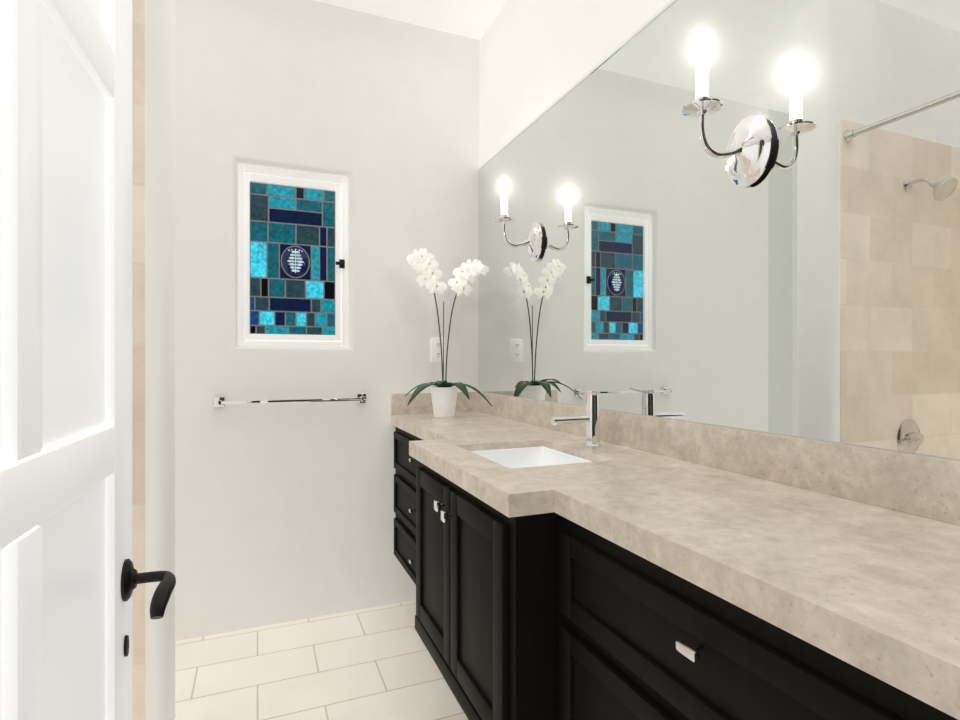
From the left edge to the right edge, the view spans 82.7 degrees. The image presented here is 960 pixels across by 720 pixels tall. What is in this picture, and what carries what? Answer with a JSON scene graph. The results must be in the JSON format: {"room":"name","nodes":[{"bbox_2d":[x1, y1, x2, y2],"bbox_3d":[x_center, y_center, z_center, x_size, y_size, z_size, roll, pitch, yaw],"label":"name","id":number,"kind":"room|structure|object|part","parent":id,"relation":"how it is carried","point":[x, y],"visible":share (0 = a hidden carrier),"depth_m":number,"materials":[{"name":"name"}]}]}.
{"room":"bathroom","nodes":[
{"label":"bathroom","id":0,"kind":"room"},
{"bbox_2d":[145,0,174,719],"bbox_3d":[-1.291,-0.230,1.292,0.986,2.780,0.179,0,0,-22],"label":"wall","id":1,"kind":"structure","parent":0,"point":[159,331],"depth_m":1.39,"materials":[{"name":"white paint"}]},
{"bbox_2d":[132,0,144,719],"bbox_3d":[-1.278,0.060,1.196,0.938,2.200,0.008,0,0,-22],"label":"tile","id":2,"kind":"structure","parent":1,"relation":"attached to","point":[138,350],"depth_m":1.36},
{"bbox_2d":[175,600,467,719],"bbox_3d":[-0.444,1.200,0.875,2.480,0.080,3.396,0,0,-22],"label":"floor","id":3,"kind":"structure","parent":0,"point":[376,663],"depth_m":2.02,"materials":[{"name":"tile"}]},
{"bbox_2d":[0,0,131,719],"bbox_3d":[-0.444,0.141,0.512,0.050,2.030,0.760,0,0,-20],"label":"door leaf","id":4,"kind":"structure","parent":3,"relation":"on","point":[65,321],"depth_m":0.63,"materials":[{"name":"white paint"}]},
{"bbox_3d":[-0.536,0.434,0.828,0.005,0.032,0.016,0,0,-20],"label":"door thumbturn","id":5,"kind":"part","parent":4,"relation":"part of","materials":[{"name":"black metal"}]},
{"bbox_2d":[121,559,137,601],"bbox_3d":[-0.532,0.334,0.829,0.015,0.062,0.048,0,0,-20],"label":"rosette","id":6,"kind":"object","parent":4,"relation":"attached to","point":[128,584],"visible":1,"depth_m":0.82,"materials":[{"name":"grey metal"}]},
{"bbox_2d":[135,571,175,618],"bbox_3d":[-0.485,0.347,0.804,0.060,0.043,0.097,0,0,-20],"label":"door lever","id":7,"kind":"object","parent":6,"relation":"attached to","point":[163,592],"visible":1,"depth_m":0.80,"materials":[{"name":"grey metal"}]},
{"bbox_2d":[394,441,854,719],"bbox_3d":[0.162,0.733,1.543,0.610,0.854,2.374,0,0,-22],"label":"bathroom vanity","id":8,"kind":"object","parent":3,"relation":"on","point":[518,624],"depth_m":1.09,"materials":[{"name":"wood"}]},
{"bbox_3d":[-0.269,0.805,2.182,0.030,0.014,0.020,0,0,-22],"label":"knob","id":9,"kind":"part","parent":8,"relation":"part of","materials":[{"name":"silver metal"}]},
{"bbox_3d":[-0.269,0.603,2.182,0.030,0.014,0.020,0,0,-22],"label":"knob","id":10,"kind":"part","parent":8,"relation":"part of","materials":[{"name":"silver metal"}]},
{"bbox_3d":[-0.269,0.400,2.182,0.030,0.014,0.020,0,0,-22],"label":"knob","id":11,"kind":"part","parent":8,"relation":"part of","materials":[{"name":"silver metal"}]},
{"bbox_3d":[-0.247,0.825,2.190,0.016,0.170,0.795,0,0,-22],"label":"drawer","id":12,"kind":"part","parent":8,"relation":"part of","materials":[{"name":"black wood"}]},
{"bbox_3d":[-0.247,0.623,2.190,0.016,0.175,0.795,0,0,-22],"label":"drawer","id":13,"kind":"part","parent":8,"relation":"part of","materials":[{"name":"black wood"}]},
{"bbox_3d":[-0.247,0.420,2.190,0.016,0.170,0.795,0,0,-22],"label":"drawer","id":14,"kind":"part","parent":8,"relation":"part of","materials":[{"name":"black wood"}]},
{"bbox_3d":[-0.133,0.565,1.560,0.016,0.460,0.322,0,0,-22],"label":"door","id":15,"kind":"part","parent":8,"relation":"part of","materials":[{"name":"black wood"}]},
{"bbox_3d":[-0.103,0.381,1.426,0.030,0.026,0.026,0,0,-22],"label":"knob","id":16,"kind":"part","parent":8,"relation":"part of","materials":[{"name":"silver metal"}]},
{"bbox_3d":[-0.081,0.393,1.373,0.030,0.026,0.026,0,0,-22],"label":"knob","id":17,"kind":"part","parent":8,"relation":"part of","materials":[{"name":"silver metal"}]},
{"bbox_3d":[-0.009,0.565,1.256,0.016,0.460,0.322,0,0,-22],"label":"door","id":18,"kind":"part","parent":8,"relation":"part of","materials":[{"name":"black wood"}]},
{"bbox_2d":[391,413,959,719],"bbox_3d":[0.176,0.282,1.538,0.588,0.045,2.394,0,0,-22],"label":"countertop","id":19,"kind":"structure","parent":8,"relation":"on","point":[856,604],"depth_m":0.78,"materials":[{"name":"beige stone"}]},
{"bbox_2d":[405,248,491,416],"bbox_3d":[-0.143,-0.124,2.456,0.405,0.765,0.330,0,0,-22],"label":"orchid","id":20,"kind":"object","parent":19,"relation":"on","point":[444,395],"visible":1,"depth_m":2.48,"materials":[{"name":"white plant"}]},
{"bbox_3d":[-0.166,0.192,2.524,0.128,0.135,0.128,0,0,-22],"label":"pot","id":21,"kind":"part","parent":20,"relation":"part of","materials":[{"name":"white ceramic"}]},
{"bbox_2d":[483,445,578,464],"bbox_3d":[0.139,0.357,1.539,0.299,0.152,0.383,0,0,-22],"label":"sink","id":22,"kind":"object","parent":19,"relation":"in","point":[533,452],"depth_m":1.73,"materials":[{"name":"white ceramic"}]},
{"bbox_2d":[547,389,606,448],"bbox_3d":[0.275,0.175,1.640,0.164,0.170,0.112,0,0,-22],"label":"faucet","id":23,"kind":"object","parent":19,"relation":"on","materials":[{"name":"silver metal"}]},
{"bbox_3d":[0.131,0.838,1.065,0.117,0.045,1.514,0,0,-22],"label":"mould","id":24,"kind":"part","parent":8,"relation":"part of","materials":[{"name":"black wood"}]},
{"bbox_3d":[0.286,0.388,0.731,0.030,0.014,0.036,0,0,-22],"label":"knob","id":25,"kind":"part","parent":8,"relation":"part of","materials":[{"name":"silver metal"}]},
{"bbox_3d":[0.296,0.671,0.767,0.016,0.287,0.687,0,0,-22],"label":"drawer","id":26,"kind":"part","parent":8,"relation":"part of","materials":[{"name":"black wood"}]},
{"bbox_3d":[0.296,0.421,0.767,0.016,0.158,0.687,0,0,-22],"label":"drawer","id":27,"kind":"part","parent":8,"relation":"part of","materials":[{"name":"black wood"}]},
{"bbox_2d":[175,0,478,640],"bbox_3d":[-1.062,-0.230,2.392,2.480,2.780,0.120,0,0,-22],"label":"wall","id":28,"kind":"structure","parent":0,"point":[284,512],"depth_m":2.45,"materials":[{"name":"paint"}]},
{"bbox_2d":[214,394,366,406],"bbox_3d":[-0.815,0.178,2.391,0.639,0.042,0.064,0,0,-22],"label":"towel rail","id":29,"kind":"object","parent":28,"relation":"attached to","point":[222,402],"visible":1,"depth_m":2.35,"materials":[{"name":"silver metal"}]},
{"bbox_2d":[238,163,347,346],"bbox_3d":[-0.843,-0.457,2.478,0.468,0.794,0.060,0,0,-22],"label":"window","id":30,"kind":"structure","parent":28,"relation":"in","point":[285,233],"depth_m":2.46,"materials":[{"name":"teal glass"}]},
{"bbox_3d":[-0.843,-0.453,2.473,0.414,0.733,0.035,0,0,-22],"label":"window sash","id":31,"kind":"part","parent":30,"relation":"part of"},
{"bbox_2d":[250,182,334,334],"bbox_3d":[-0.845,-0.450,2.472,0.367,0.670,0.005,0,0,-22],"label":"lead","id":32,"kind":"object","parent":30,"relation":"attached to","point":[285,279],"visible":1,"depth_m":2.47,"materials":[{"name":"grey metal"}]},
{"label":"glass","id":33,"kind":"part","parent":30,"relation":"part of","materials":[{"name":"teal glass"}]},
{"bbox_2d":[282,247,308,276],"bbox_3d":[-0.835,-0.445,2.468,0.116,0.138,0.002,0,0,-22],"label":"medallion","id":34,"kind":"object","parent":30,"relation":"attached to","point":[287,266],"visible":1,"depth_m":2.47,"materials":[{"name":"blue glass"}]},
{"bbox_2d":[288,249,303,272],"bbox_3d":[-0.834,-0.448,2.466,0.073,0.110,0.002,0,0,-22],"label":"flower","id":35,"kind":"object","parent":34,"relation":"attached to","point":[295,261],"visible":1,"depth_m":2.46,"materials":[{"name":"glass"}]},
{"bbox_2d":[281,246,309,277],"bbox_3d":[-0.836,-0.445,2.470,0.126,0.148,0.003,0,0,-22],"label":"lead","id":36,"kind":"object","parent":30,"relation":"attached to","point":[282,265],"visible":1,"depth_m":2.47,"materials":[{"name":"grey metal"}]},
{"bbox_2d":[336,259,344,267],"bbox_3d":[-0.645,-0.445,2.516,0.042,0.040,0.020,0,0,-22],"label":"window latch","id":37,"kind":"object","parent":30,"relation":"attached to","point":[341,263],"depth_m":2.52,"materials":[{"name":"grey metal"}]},
{"bbox_2d":[391,393,474,412],"bbox_3d":[-0.219,0.210,2.658,0.432,0.099,0.020,0,0,-22],"label":"backsplash","id":38,"kind":"structure","parent":28,"relation":"attached to","point":[422,403],"depth_m":2.62,"materials":[{"name":"beige stone"}]},
{"bbox_2d":[431,338,444,361],"bbox_3d":[-0.204,-0.050,2.671,0.072,0.116,0.008,0,0,-22],"label":"electrical outlet","id":39,"kind":"object","parent":28,"relation":"attached to","point":[435,351],"visible":0.94,"depth_m":2.67,"materials":[{"name":"white plastic"}]},
{"bbox_2d":[314,0,506,39],"bbox_3d":[-0.444,-1.660,0.875,2.480,0.080,3.396,0,0,-22],"label":"ceiling","id":40,"kind":"structure","parent":0,"point":[473,19],"depth_m":2.53,"materials":[{"name":"white paint"}]},
{"bbox_2d":[479,0,959,459],"bbox_3d":[0.672,-0.230,1.266,0.120,2.780,3.276,0,0,-22],"label":"wall","id":41,"kind":"structure","parent":0,"point":[538,59],"depth_m":2.17,"materials":[{"name":"white paint"}]},
{"bbox_2d":[475,393,959,524],"bbox_3d":[0.439,0.210,1.645,0.020,0.099,2.394,0,0,-22],"label":"backsplash","id":42,"kind":"structure","parent":41,"relation":"attached to","point":[928,486],"depth_m":1.13,"materials":[{"name":"beige stone"}]},
{"bbox_2d":[478,0,959,458],"bbox_3d":[0.458,-0.402,1.619,0.008,1.119,2.452,0,0,-22],"label":"mirror","id":43,"kind":"object","parent":41,"relation":"attached to","point":[806,284],"depth_m":1.23,"materials":[{"name":"white mirror"}]},
{"bbox_2d":[494,176,542,261],"bbox_3d":[0.142,-0.554,2.142,0.185,0.324,0.124,0,0,-22],"label":"sconce","id":44,"kind":"object","parent":43,"relation":"attached to","point":[533,242],"visible":1,"depth_m":2.13,"materials":[{"name":"silver metal"}]},
{"bbox_2d":[500,193,507,216],"bbox_3d":[0.095,-0.603,2.123,0.027,0.082,0.027,0,0,-22],"label":"candle","id":45,"kind":"object","parent":44,"relation":"on","point":[504,197],"depth_m":2.11,"materials":[{"name":"white wax"}]},
{"bbox_3d":[0.095,-0.680,2.123,0.032,0.072,0.032,0,0,-22],"label":"bulb","id":46,"kind":"part","parent":44,"relation":"part of","materials":[{"name":"white glass"}]},
{"bbox_3d":[0.144,-0.487,2.143,0.120,0.089,0.025,0,0,-22],"label":"arm","id":47,"kind":"part","parent":44,"relation":"part of"},
{"bbox_3d":[0.205,-0.470,2.168,0.031,0.155,0.124,0,0,-22],"label":"plate","id":48,"kind":"part","parent":44,"relation":"part of","materials":[{"name":"silver metal"}]},
{"bbox_3d":[0.458,-0.960,1.619,0.008,0.003,2.452,0,0,-22],"label":"mirror edge","id":49,"kind":"part","parent":43,"relation":"part of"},
{"bbox_2d":[681,29,771,186],"bbox_3d":[0.527,-0.554,1.198,0.185,0.324,0.124,0,0,-22],"label":"sconce","id":50,"kind":"object","parent":43,"relation":"attached to","point":[746,154],"visible":1,"depth_m":1.19,"materials":[{"name":"silver metal"}]},
{"bbox_2d":[695,59,708,103],"bbox_3d":[0.480,-0.603,1.179,0.027,0.082,0.027,0,0,-22],"label":"candle","id":51,"kind":"object","parent":50,"relation":"on","point":[702,66],"depth_m":1.17,"materials":[{"name":"white wax"}]},
{"bbox_3d":[0.480,-0.680,1.179,0.032,0.072,0.032,0,0,-22],"label":"bulb","id":52,"kind":"part","parent":50,"relation":"part of","materials":[{"name":"white glass"}]},
{"bbox_3d":[0.530,-0.487,1.199,0.120,0.089,0.025,0,0,-22],"label":"arm","id":53,"kind":"part","parent":50,"relation":"part of"},
{"bbox_3d":[0.591,-0.470,1.224,0.031,0.155,0.124,0,0,-22],"label":"plate","id":54,"kind":"part","parent":50,"relation":"part of","materials":[{"name":"silver metal"}]}
]}

